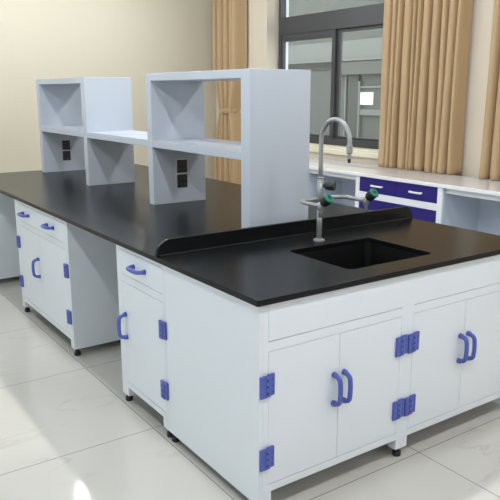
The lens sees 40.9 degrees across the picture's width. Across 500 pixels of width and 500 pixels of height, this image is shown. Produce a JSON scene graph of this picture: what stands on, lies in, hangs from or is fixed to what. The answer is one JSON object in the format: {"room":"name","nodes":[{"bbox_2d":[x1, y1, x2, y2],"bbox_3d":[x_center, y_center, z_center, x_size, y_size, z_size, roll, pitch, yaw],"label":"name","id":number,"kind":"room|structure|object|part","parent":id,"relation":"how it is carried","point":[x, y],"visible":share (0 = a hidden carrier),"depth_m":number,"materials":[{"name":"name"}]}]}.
{"room":"science classroom","nodes":[
{"label":"science classroom","id":0,"kind":"room"},
{"bbox_2d":[0,0,215,178],"bbox_3d":[-3.217,-1.543,7.043,7.600,2.850,0.200,-9,16,-34],"label":"wall","id":1,"kind":"structure","parent":0,"point":[40,39],"depth_m":7.70,"materials":[{"name":"beige paint"}]},
{"bbox_2d":[0,276,499,499],"bbox_3d":[-0.234,0.881,3.174,7.600,0.100,10.700,-9,16,-34],"label":"floor","id":2,"kind":"structure","parent":0,"point":[69,430],"depth_m":2.97,"materials":[{"name":"tile"}]},
{"bbox_2d":[0,193,19,278],"bbox_3d":[-1.627,-0.261,6.003,1.597,0.828,0.525,-9,16,-34],"label":"base cabinet","id":3,"kind":"object","parent":2,"relation":"on","point":[9,254],"visible":0.02,"depth_m":5.47,"materials":[{"name":"white laminate"}]},
{"bbox_2d":[14,199,120,355],"bbox_3d":[-0.723,0.039,4.726,1.597,0.828,1.040,-9,16,-34],"label":"base cabinet","id":4,"kind":"object","parent":2,"relation":"on","point":[68,275],"visible":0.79,"depth_m":4.03,"materials":[{"name":"white plastic"}]},
{"bbox_3d":[-1.504,-0.232,4.428,0.051,0.024,0.142,-9,16,-34],"label":"handle","id":5,"kind":"part","parent":4,"relation":"part of","materials":[{"name":"blue plastic"}]},
{"bbox_3d":[-1.589,0.379,4.790,0.048,0.049,0.043,-9,16,-34],"label":"leg","id":6,"kind":"part","parent":4,"relation":"part of","materials":[{"name":"white plastic"}]},
{"bbox_3d":[-1.465,-0.231,4.434,0.018,0.118,0.473,-9,16,-34],"label":"drawer","id":7,"kind":"part","parent":4,"relation":"part of","materials":[{"name":"white plastic"}]},
{"bbox_3d":[-1.465,0.118,4.516,0.018,0.519,0.473,-9,16,-34],"label":"door","id":8,"kind":"part","parent":4,"relation":"part of","materials":[{"name":"white plastic"}]},
{"bbox_3d":[-1.387,0.119,4.337,0.051,0.142,0.024,-9,16,-34],"label":"handle","id":9,"kind":"part","parent":4,"relation":"part of","materials":[{"name":"blue plastic"}]},
{"bbox_3d":[-1.226,-0.140,4.035,0.051,0.024,0.142,-9,16,-34],"label":"handle","id":10,"kind":"part","parent":4,"relation":"part of","materials":[{"name":"blue plastic"}]},
{"bbox_3d":[-1.194,-0.141,4.051,0.018,0.118,0.478,-9,16,-34],"label":"drawer","id":11,"kind":"part","parent":4,"relation":"part of","materials":[{"name":"white plastic"}]},
{"bbox_3d":[-1.194,0.208,4.133,0.018,0.519,0.478,-9,16,-34],"label":"door","id":12,"kind":"part","parent":4,"relation":"part of","materials":[{"name":"white plastic"}]},
{"bbox_2d":[0,164,499,306],"bbox_3d":[-0.543,-0.326,4.419,1.585,0.022,4.300,-9,16,-34],"label":"countertop","id":13,"kind":"structure","parent":4,"relation":"on","point":[258,274],"depth_m":3.26,"materials":[{"name":"black stone"}]},
{"bbox_2d":[36,69,310,227],"bbox_3d":[-0.767,-0.798,4.649,0.373,0.793,3.242,-9,16,-34],"label":"rack","id":14,"kind":"object","parent":13,"relation":"on","point":[273,148],"visible":0.96,"depth_m":4.13,"materials":[{"name":"white plastic"}]},
{"bbox_3d":[-1.370,-1.363,5.414,0.373,0.043,0.985,-9,16,-34],"label":"panel","id":15,"kind":"part","parent":14,"relation":"part of","materials":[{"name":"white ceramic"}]},
{"bbox_2d":[41,125,83,136],"bbox_3d":[-1.370,-0.980,5.504,0.373,0.043,0.985,-9,16,-34],"label":"shelf","id":16,"kind":"object","parent":14,"relation":"attached to","point":[73,130],"depth_m":5.54,"materials":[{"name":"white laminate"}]},
{"bbox_2d":[61,140,69,149],"bbox_3d":[-1.631,-0.931,5.940,0.076,0.086,0.009,-9,16,-34],"label":"socket","id":17,"kind":"object","parent":14,"relation":"attached to","point":[65,144],"depth_m":5.93,"materials":[{"name":"plastic"}]},
{"bbox_2d":[62,151,70,160],"bbox_3d":[-1.631,-0.840,5.961,0.076,0.086,0.009,-9,16,-34],"label":"socket","id":18,"kind":"object","parent":14,"relation":"attached to","point":[66,155],"depth_m":5.96,"materials":[{"name":"plastic"}]},
{"bbox_2d":[87,130,147,146],"bbox_3d":[-0.767,-0.780,4.652,0.373,0.043,1.010,-9,16,-34],"label":"shelf","id":19,"kind":"object","parent":14,"relation":"attached to","point":[133,137],"depth_m":4.64,"materials":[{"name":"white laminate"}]},
{"bbox_2d":[176,159,186,172],"bbox_3d":[-0.430,-0.530,4.233,0.076,0.086,0.009,-9,16,-34],"label":"socket","id":20,"kind":"object","parent":14,"relation":"attached to","point":[181,164],"depth_m":4.23,"materials":[{"name":"plastic"}]},
{"bbox_2d":[177,174,187,187],"bbox_3d":[-0.430,-0.439,4.255,0.076,0.086,0.009,-9,16,-34],"label":"socket","id":21,"kind":"object","parent":14,"relation":"attached to","point":[182,179],"depth_m":4.25,"materials":[{"name":"plastic"}]},
{"bbox_3d":[-0.168,-0.964,3.716,0.373,0.043,0.972,-9,16,-34],"label":"panel","id":22,"kind":"part","parent":14,"relation":"part of","materials":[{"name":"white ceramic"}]},
{"bbox_2d":[152,138,240,159],"bbox_3d":[-0.167,-0.582,3.806,0.373,0.043,0.972,-9,16,-34],"label":"shelf","id":23,"kind":"object","parent":14,"relation":"attached to","point":[205,146],"depth_m":3.78,"materials":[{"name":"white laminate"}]},
{"bbox_2d":[155,206,411,256],"bbox_3d":[0.250,-0.109,3.289,1.577,0.072,0.025,-9,16,-34],"label":"upstand","id":24,"kind":"object","parent":13,"relation":"on","point":[234,237],"visible":1,"depth_m":3.19,"materials":[{"name":"black plastic"}]},
{"bbox_2d":[300,117,378,241],"bbox_3d":[0.388,-0.308,3.034,0.320,0.576,0.253,-9,16,-34],"label":"tap","id":25,"kind":"object","parent":13,"relation":"on","point":[327,199],"visible":1,"depth_m":3.06,"materials":[{"name":"grey metal"}]},
{"bbox_3d":[0.276,-0.216,3.031,0.098,0.018,0.227,1,13,4],"label":"arm","id":26,"kind":"part","parent":25,"relation":"part of","materials":[{"name":"grey metal"}]},
{"bbox_3d":[0.329,-0.214,2.899,0.049,0.061,0.065,-9,16,-34],"label":"tap handle","id":27,"kind":"part","parent":25,"relation":"part of","materials":[{"name":"green plastic"}]},
{"bbox_3d":[0.365,-0.297,3.103,0.058,0.042,0.042,7,15,26],"label":"tap handle","id":28,"kind":"part","parent":25,"relation":"part of","materials":[{"name":"black plastic"}]},
{"bbox_3d":[0.440,-0.242,3.142,0.227,0.018,0.098,4,14,16],"label":"arm","id":29,"kind":"part","parent":25,"relation":"part of","materials":[{"name":"grey metal"}]},
{"bbox_3d":[0.551,-0.249,3.048,0.049,0.061,0.065,-9,16,-34],"label":"tap handle","id":30,"kind":"part","parent":25,"relation":"part of","materials":[{"name":"green plastic"}]},
{"bbox_2d":[299,242,422,268],"bbox_3d":[0.484,0.126,2.973,0.533,0.194,0.442,-9,16,-34],"label":"sink","id":31,"kind":"object","parent":13,"relation":"in","point":[360,255],"visible":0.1,"depth_m":3.17,"materials":[{"name":"black plastic"}]},
{"bbox_2d":[116,244,172,437],"bbox_3d":[0.110,0.315,3.552,1.597,0.828,0.513,-9,16,-34],"label":"base cabinet","id":32,"kind":"object","parent":2,"relation":"on","point":[141,324],"visible":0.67,"depth_m":3.11,"materials":[{"name":"white plastic"}]},
{"bbox_3d":[-0.622,0.372,3.257,0.051,0.142,0.024,-9,16,-34],"label":"handle","id":33,"kind":"part","parent":32,"relation":"part of","materials":[{"name":"blue plastic"}]},
{"bbox_3d":[-0.604,0.705,3.401,0.048,0.049,0.054,-9,16,-34],"label":"leg","id":34,"kind":"part","parent":32,"relation":"part of","materials":[{"name":"white plastic"}]},
{"bbox_3d":[-0.526,0.092,3.048,0.051,0.024,0.142,-9,16,-34],"label":"handle","id":35,"kind":"part","parent":32,"relation":"part of","materials":[{"name":"blue plastic"}]},
{"bbox_3d":[-0.492,0.092,3.060,0.018,0.118,0.422,-9,16,-34],"label":"drawer","id":36,"kind":"part","parent":32,"relation":"part of","materials":[{"name":"white plastic"}]},
{"bbox_3d":[-0.491,0.441,3.142,0.018,0.519,0.422,-9,16,-34],"label":"door","id":37,"kind":"part","parent":32,"relation":"part of","materials":[{"name":"white plastic"}]},
{"bbox_2d":[308,169,341,203],"bbox_3d":[0.558,-0.478,6.935,0.552,0.820,0.660,-9,16,-34],"label":"base cabinet","id":38,"kind":"object","parent":2,"relation":"on","point":[312,177],"visible":0.02,"depth_m":6.62,"materials":[{"name":"white laminate"}]},
{"bbox_2d":[164,255,499,499],"bbox_3d":[0.482,0.428,3.070,1.545,0.828,0.755,-9,16,-34],"label":"base cabinet","id":39,"kind":"object","parent":2,"relation":"on","point":[270,397],"visible":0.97,"depth_m":2.65,"materials":[{"name":"white plastic"}]},
{"bbox_3d":[0.050,0.916,2.502,0.038,0.049,0.048,-9,16,-34],"label":"leg","id":40,"kind":"part","parent":39,"relation":"part of","materials":[{"name":"white plastic"}]},
{"bbox_3d":[0.198,0.589,2.512,0.335,0.519,0.018,-9,16,-34],"label":"door","id":41,"kind":"part","parent":39,"relation":"part of","materials":[{"name":"white plastic"}]},
{"bbox_3d":[0.334,0.537,2.552,0.024,0.142,0.051,-9,16,-34],"label":"handle","id":42,"kind":"part","parent":39,"relation":"part of","materials":[{"name":"blue plastic"}]},
{"bbox_3d":[0.376,0.531,2.580,0.024,0.142,0.051,-9,16,-34],"label":"handle","id":43,"kind":"part","parent":39,"relation":"part of","materials":[{"name":"blue plastic"}]},
{"bbox_3d":[0.476,0.545,2.698,0.334,0.519,0.018,-9,16,-34],"label":"door","id":44,"kind":"part","parent":39,"relation":"part of","materials":[{"name":"white plastic"}]},
{"bbox_3d":[0.644,0.158,2.726,1.417,0.140,0.018,-9,16,-34],"label":"drawer","id":45,"kind":"part","parent":39,"relation":"part of","materials":[{"name":"white plastic"}]},
{"bbox_3d":[0.635,0.823,2.895,0.068,0.049,0.048,-9,16,-34],"label":"leg","id":46,"kind":"part","parent":39,"relation":"part of","materials":[{"name":"white plastic"}]},
{"bbox_3d":[0.810,0.491,2.922,0.332,0.519,0.018,-9,16,-34],"label":"door","id":47,"kind":"part","parent":39,"relation":"part of","materials":[{"name":"white plastic"}]},
{"bbox_3d":[0.944,0.441,2.961,0.024,0.142,0.051,-9,16,-34],"label":"handle","id":48,"kind":"part","parent":39,"relation":"part of","materials":[{"name":"blue plastic"}]},
{"bbox_3d":[0.988,0.433,2.991,0.024,0.142,0.051,-9,16,-34],"label":"handle","id":49,"kind":"part","parent":39,"relation":"part of","materials":[{"name":"blue plastic"}]},
{"bbox_3d":[1.088,0.447,3.109,0.338,0.519,0.018,-9,16,-34],"label":"door","id":50,"kind":"part","parent":39,"relation":"part of","materials":[{"name":"white plastic"}]},
{"bbox_2d":[310,169,355,206],"bbox_3d":[0.947,-0.353,6.401,0.435,0.819,0.681,-9,16,-34],"label":"board","id":51,"kind":"object","parent":2,"relation":"on","point":[348,181],"visible":0.19,"depth_m":6.62,"materials":[{"name":"white laminate"}]},
{"bbox_2d":[355,176,479,230],"bbox_3d":[1.406,-0.197,5.739,0.552,0.820,0.955,-9,16,-34],"label":"base cabinet","id":52,"kind":"object","parent":2,"relation":"on","point":[426,203],"visible":0.39,"depth_m":5.37,"materials":[{"name":"white laminate"}]},
{"bbox_3d":[1.089,-0.327,5.753,0.018,0.202,0.426,-9,16,-34],"label":"drawer","id":53,"kind":"part","parent":52,"relation":"part of","materials":[{"name":"laminate"}]},
{"bbox_3d":[1.089,-0.542,5.702,0.018,0.124,0.426,-9,16,-34],"label":"drawer","id":54,"kind":"part","parent":52,"relation":"part of","materials":[{"name":"laminate"}]},
{"bbox_3d":[1.210,-0.176,5.605,0.018,0.800,0.955,-9,16,-34],"label":"frame","id":55,"kind":"part","parent":52,"relation":"part of","materials":[{"name":"white laminate"}]},
{"bbox_2d":[309,158,499,195],"bbox_3d":[1.404,-0.617,5.667,0.545,0.030,3.700,-9,16,-34],"label":"countertop","id":56,"kind":"structure","parent":52,"relation":"on","point":[454,182],"depth_m":5.58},
{"bbox_3d":[1.334,-0.246,5.408,0.018,0.202,0.426,-9,16,-34],"label":"drawer","id":57,"kind":"part","parent":52,"relation":"part of","materials":[{"name":"laminate"}]},
{"bbox_3d":[1.313,-0.458,5.343,0.030,0.016,0.137,-9,16,-34],"label":"handle","id":58,"kind":"part","parent":52,"relation":"part of","materials":[{"name":"silver metal"}]},
{"bbox_3d":[1.333,-0.461,5.357,0.018,0.124,0.426,-9,16,-34],"label":"drawer","id":59,"kind":"part","parent":52,"relation":"part of","materials":[{"name":"laminate"}]},
{"bbox_2d":[446,189,499,234],"bbox_3d":[2.050,0.013,4.844,0.435,0.819,1.286,-9,16,-34],"label":"board","id":60,"kind":"object","parent":2,"relation":"on","point":[489,205],"visible":0.28,"depth_m":5.32,"materials":[{"name":"white laminate"}]},
{"bbox_2d":[216,0,499,180],"bbox_3d":[2.598,-1.006,4.737,0.285,2.850,10.300,-9,16,-34],"label":"wall","id":61,"kind":"structure","parent":0,"point":[262,15],"depth_m":5.63,"materials":[{"name":"beige paint"}]},
{"bbox_2d":[212,0,246,183],"bbox_3d":[-0.261,-1.797,8.339,0.209,2.685,0.538,-9,16,-34],"label":"curtain","id":62,"kind":"object","parent":61,"relation":"hanging from","point":[229,17],"visible":0.67,"depth_m":8.20,"materials":[{"name":"beige fabric"}]},
{"bbox_2d":[286,0,288,68],"bbox_3d":[1.108,-1.941,6.971,0.065,1.850,2.425,-9,16,-34],"label":"trim","id":63,"kind":"structure","parent":61,"relation":"attached to","point":[287,1],"depth_m":7.88,"materials":[{"name":"white"}]},
{"bbox_2d":[278,0,383,148],"bbox_3d":[1.046,-1.968,6.921,0.075,1.775,2.401,-9,16,-34],"label":"window","id":64,"kind":"structure","parent":61,"relation":"in","point":[332,24],"depth_m":7.14,"materials":[{"name":"grey metal"}]},
{"bbox_3d":[0.647,-1.851,7.530,0.040,1.130,0.930,-9,16,-34],"label":"sash","id":65,"kind":"part","parent":64,"relation":"part of","materials":[{"name":"grey metal"}]},
{"bbox_3d":[1.327,-1.637,6.615,0.032,1.130,1.390,-9,16,-34],"label":"sash","id":66,"kind":"part","parent":64,"relation":"part of","materials":[{"name":"grey metal"}]},
{"bbox_2d":[309,143,378,158],"bbox_3d":[0.940,-1.050,7.061,0.185,0.075,2.424,-9,16,-34],"label":"trim","id":67,"kind":"structure","parent":61,"relation":"attached to","point":[313,147],"depth_m":6.91,"materials":[{"name":"beige stone"}]},
{"bbox_2d":[378,0,472,174],"bbox_3d":[1.485,-1.629,5.825,0.162,1.863,0.913,-9,16,-34],"label":"curtain","id":68,"kind":"object","parent":61,"relation":"hanging from","point":[426,44],"visible":1,"depth_m":5.76,"materials":[{"name":"beige fabric"}]},
{"bbox_2d":[479,0,499,180],"bbox_3d":[2.164,-1.406,4.871,0.164,1.862,0.958,-9,16,-34],"label":"curtain","id":69,"kind":"object","parent":61,"relation":"hanging from","point":[490,151],"visible":1,"depth_m":5.24,"materials":[{"name":"beige fabric"}]},
{"label":"outside","id":70,"kind":"structure","parent":0,"visible":0},
{"bbox_2d":[288,0,383,147],"bbox_3d":[0.067,-3.592,11.696,3.315,5.300,10.500,-9,16,-34],"label":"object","id":71,"kind":"structure","parent":70,"point":[361,49],"depth_m":11.90,"materials":[{"name":"glass"}]},
{"bbox_3d":[1.202,-3.510,12.519,0.160,0.040,10.500,-9,16,-34],"label":"cornice","id":72,"kind":"part","parent":71,"relation":"part of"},
{"bbox_3d":[2.020,-2.621,11.601,0.040,0.210,0.285,-9,16,-34],"label":"lit pane","id":73,"kind":"part","parent":71,"relation":"part of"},
{"bbox_3d":[2.443,-1.883,11.145,0.060,1.820,1.875,-9,16,-34],"label":"opening frame","id":74,"kind":"part","parent":71,"relation":"part of","materials":[{"name":"white metal"}]},
{"bbox_3d":[2.460,-2.249,11.042,0.050,0.100,1.830,-9,16,-34],"label":"rail","id":75,"kind":"part","parent":71,"relation":"part of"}
]}

